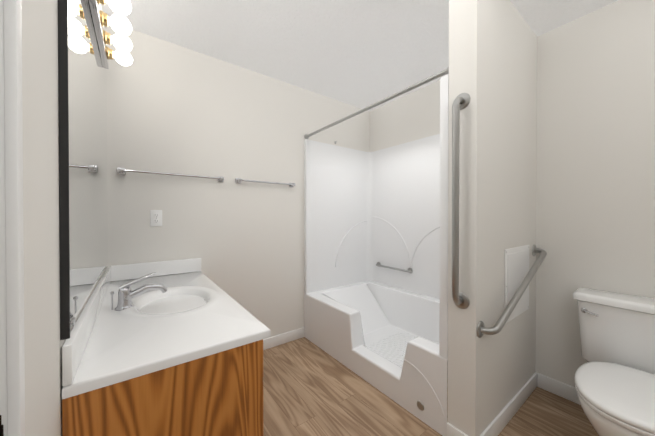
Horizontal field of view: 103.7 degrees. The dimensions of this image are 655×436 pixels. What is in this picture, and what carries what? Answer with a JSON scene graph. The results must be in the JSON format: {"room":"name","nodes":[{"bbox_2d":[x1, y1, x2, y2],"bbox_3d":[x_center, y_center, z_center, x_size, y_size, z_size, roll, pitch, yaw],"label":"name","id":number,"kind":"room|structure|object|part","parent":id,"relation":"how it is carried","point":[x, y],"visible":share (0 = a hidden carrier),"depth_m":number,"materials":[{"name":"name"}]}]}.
{"room":"bathroom","nodes":[
{"label":"bathroom","id":0,"kind":"room"},
{"bbox_2d":[22,0,106,435],"bbox_3d":[-0.958,-0.037,0.933,0.120,2.440,1.700,0,1,-37],"label":"wall","id":1,"kind":"structure","parent":0,"point":[43,343],"depth_m":0.51,"materials":[{"name":"white paint"}]},
{"bbox_2d":[58,0,107,339],"bbox_3d":[-1.026,-0.359,1.137,0.016,1.319,1.264,0,1,-37],"label":"mirror","id":2,"kind":"object","parent":1,"relation":"attached to","point":[83,195],"visible":0.9,"depth_m":0.84,"materials":[{"name":"black mirror"}]},
{"bbox_2d":[88,0,132,68],"bbox_3d":[-0.938,-0.899,1.122,0.133,0.110,0.920,0,1,-37],"label":"sconce","id":3,"kind":"object","parent":1,"relation":"attached to","point":[121,26],"visible":1,"depth_m":1.19,"materials":[{"name":"white glass"}]},
{"bbox_2d":[106,25,369,336],"bbox_3d":[-0.932,-0.046,2.087,3.740,2.440,0.120,0,1,-37],"label":"wall","id":4,"kind":"structure","parent":0,"point":[174,108],"depth_m":2.05,"materials":[{"name":"white paint"}]},
{"bbox_2d":[150,210,161,225],"bbox_3d":[-1.202,0.001,1.805,0.070,0.114,0.008,0,1,-37],"label":"electrical outlet","id":5,"kind":"object","parent":4,"relation":"attached to","point":[155,217],"visible":1,"depth_m":1.80,"materials":[{"name":"white plastic"}]},
{"bbox_2d":[117,168,223,181],"bbox_3d":[-1.090,-0.309,1.853,0.664,0.044,0.062,0,1,-37],"label":"towel rail","id":6,"kind":"object","parent":4,"relation":"attached to","point":[122,171],"visible":1,"depth_m":1.79,"materials":[{"name":"silver metal"}]},
{"bbox_2d":[235,178,294,186],"bbox_3d":[-0.528,-0.312,2.272,0.544,0.044,0.062,0,1,-37],"label":"towel rail","id":7,"kind":"object","parent":4,"relation":"attached to","point":[238,180],"visible":1,"depth_m":2.21,"materials":[{"name":"silver metal"}]},
{"bbox_2d":[263,327,303,349],"bbox_3d":[-0.597,1.126,2.261,0.916,0.095,0.013,0,1,-37],"label":"baseboard","id":8,"kind":"structure","parent":4,"relation":"attached to","point":[277,340],"depth_m":2.39,"materials":[{"name":"white wood"}]},
{"bbox_2d":[304,65,448,143],"bbox_3d":[0.366,-0.800,2.063,0.397,0.052,1.459,0,1,-37],"label":"shower curtain rod","id":9,"kind":"object","parent":4,"relation":"attached to","point":[418,84],"visible":0.79,"depth_m":1.72,"materials":[{"name":"silver metal"}]},
{"bbox_2d":[103,0,617,110],"bbox_3d":[-0.009,-1.307,0.839,3.740,0.100,3.210,0,1,-37],"label":"ceiling","id":10,"kind":"structure","parent":0,"point":[361,54],"depth_m":1.77,"materials":[{"name":"white paint"}]},
{"bbox_2d":[263,337,597,435],"bbox_3d":[-0.009,1.233,0.857,3.740,0.100,3.210,0,1,-37],"label":"floor","id":11,"kind":"structure","parent":0,"point":[310,388],"depth_m":1.60,"materials":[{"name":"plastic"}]},
{"bbox_2d":[62,258,270,435],"bbox_3d":[-0.806,0.720,1.312,0.563,0.920,1.278,0,1,-37],"label":"bathroom vanity","id":12,"kind":"object","parent":11,"relation":"on","point":[168,348],"visible":1,"depth_m":0.85,"materials":[{"name":"white stone"}]},
{"bbox_2d":[110,272,166,310],"bbox_3d":[-0.878,0.335,1.206,0.218,0.149,0.072,0,1,-37],"label":"faucet","id":13,"kind":"object","parent":12,"relation":"on","point":[125,294],"depth_m":1.17,"materials":[{"name":"silver metal"}]},
{"bbox_3d":[-0.447,0.814,0.792,0.518,0.740,0.010,0,1,-37],"label":"panel","id":14,"kind":"part","parent":12,"relation":"part of","materials":[{"name":"brown wood"}]},
{"bbox_2d":[304,74,448,435],"bbox_3d":[0.570,0.203,2.222,0.926,1.940,1.456,0,1,-37],"label":"bathtub","id":15,"kind":"object","parent":11,"relation":"on","point":[375,269],"visible":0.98,"depth_m":2.53,"materials":[{"name":"white plastic"}]},
{"bbox_2d":[573,287,654,435],"bbox_3d":[1.438,0.805,1.190,0.745,0.751,0.510,0,1,-37],"label":"toilet","id":16,"kind":"object","parent":11,"relation":"on","point":[615,381],"visible":1,"depth_m":1.27,"materials":[{"name":"white ceramic"}]},
{"bbox_3d":[1.453,0.520,1.426,0.027,0.028,0.073,0,1,-37],"label":"lever","id":17,"kind":"part","parent":16,"relation":"part of","materials":[{"name":"silver metal"}]},
{"bbox_3d":[1.649,0.450,1.344,0.220,0.043,0.510,0,1,-37],"label":"tank lid","id":18,"kind":"part","parent":16,"relation":"part of","materials":[{"name":"white ceramic"}]},
{"bbox_3d":[1.356,0.774,1.128,0.540,0.054,0.384,0,1,-37],"label":"seat","id":19,"kind":"part","parent":16,"relation":"part of","materials":[{"name":"white plastic"}]},
{"bbox_3d":[1.653,0.647,1.349,0.201,0.349,0.480,0,1,-37],"label":"tank","id":20,"kind":"part","parent":16,"relation":"part of","materials":[{"name":"white ceramic"}]},
{"bbox_2d":[448,0,536,435],"bbox_3d":[1.051,-0.042,1.581,0.923,2.440,0.140,0,1,-37],"label":"wall","id":21,"kind":"structure","parent":0,"point":[493,59],"depth_m":1.35,"materials":[{"name":"white paint"}]},
{"bbox_2d":[447,422,467,435],"bbox_3d":[0.676,1.132,1.310,0.013,0.095,0.139,0,1,-37],"label":"baseboard","id":22,"kind":"structure","parent":21,"relation":"attached to","point":[452,430],"depth_m":1.33,"materials":[{"name":"white wood"}]},
{"bbox_2d":[451,93,469,308],"bbox_3d":[0.650,-0.085,1.282,0.078,1.092,0.082,0,1,-37],"label":"grab rail","id":23,"kind":"object","parent":21,"relation":"attached to","point":[461,101],"visible":1,"depth_m":1.26,"materials":[{"name":"silver metal"}]},
{"bbox_2d":[480,372,536,435],"bbox_3d":[1.092,1.131,1.524,0.936,0.095,0.013,0,1,-37],"label":"baseboard","id":24,"kind":"structure","parent":21,"relation":"attached to","point":[500,421],"depth_m":1.50,"materials":[{"name":"white wood"}]},
{"bbox_2d":[476,244,546,337],"bbox_3d":[1.114,0.389,1.495,0.902,0.412,0.078,0,1,-37],"label":"grab rail","id":25,"kind":"object","parent":21,"relation":"attached to","point":[482,329],"visible":1,"depth_m":1.37,"materials":[{"name":"silver metal"}]},
{"bbox_2d":[504,245,528,323],"bbox_3d":[1.173,0.390,1.583,0.410,0.425,0.008,0,1,-37],"label":"access panel","id":26,"kind":"object","parent":21,"relation":"attached to","point":[516,265],"visible":0.67,"depth_m":1.56,"materials":[{"name":"white plastic"}]},
{"bbox_2d":[370,0,654,387],"bbox_3d":[1.478,-0.044,1.881,0.120,2.440,3.090,0,1,-37],"label":"wall","id":27,"kind":"structure","parent":0,"point":[595,210],"depth_m":1.60,"materials":[{"name":"white paint"}]},
{"bbox_2d":[537,373,579,404],"bbox_3d":[1.865,1.133,1.259,0.013,0.095,1.337,0,1,-37],"label":"baseboard","id":28,"kind":"structure","parent":27,"relation":"attached to","point":[559,388],"depth_m":1.70,"materials":[{"name":"white wood"}]},
{"bbox_3d":[-0.205,-1.060,-0.085,0.120,0.380,0.820,0,1,-37],"label":"wall","id":29,"kind":"structure","parent":0,"visible":0},
{"bbox_2d":[0,415,3,435],"bbox_3d":[-0.392,0.257,0.281,0.050,0.064,0.002,0,1,-37],"label":"strike plate","id":30,"kind":"object","parent":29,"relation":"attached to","point":[1,430],"visible":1,"depth_m":0.29,"materials":[{"name":"grey metal"}]},
{"bbox_2d":[0,0,24,435],"bbox_3d":[-0.388,0.124,0.304,0.040,2.125,0.036,0,1,-37],"label":"door frame","id":31,"kind":"structure","parent":29,"relation":"attached to","point":[10,27],"depth_m":0.30,"materials":[{"name":"white"}]}
]}

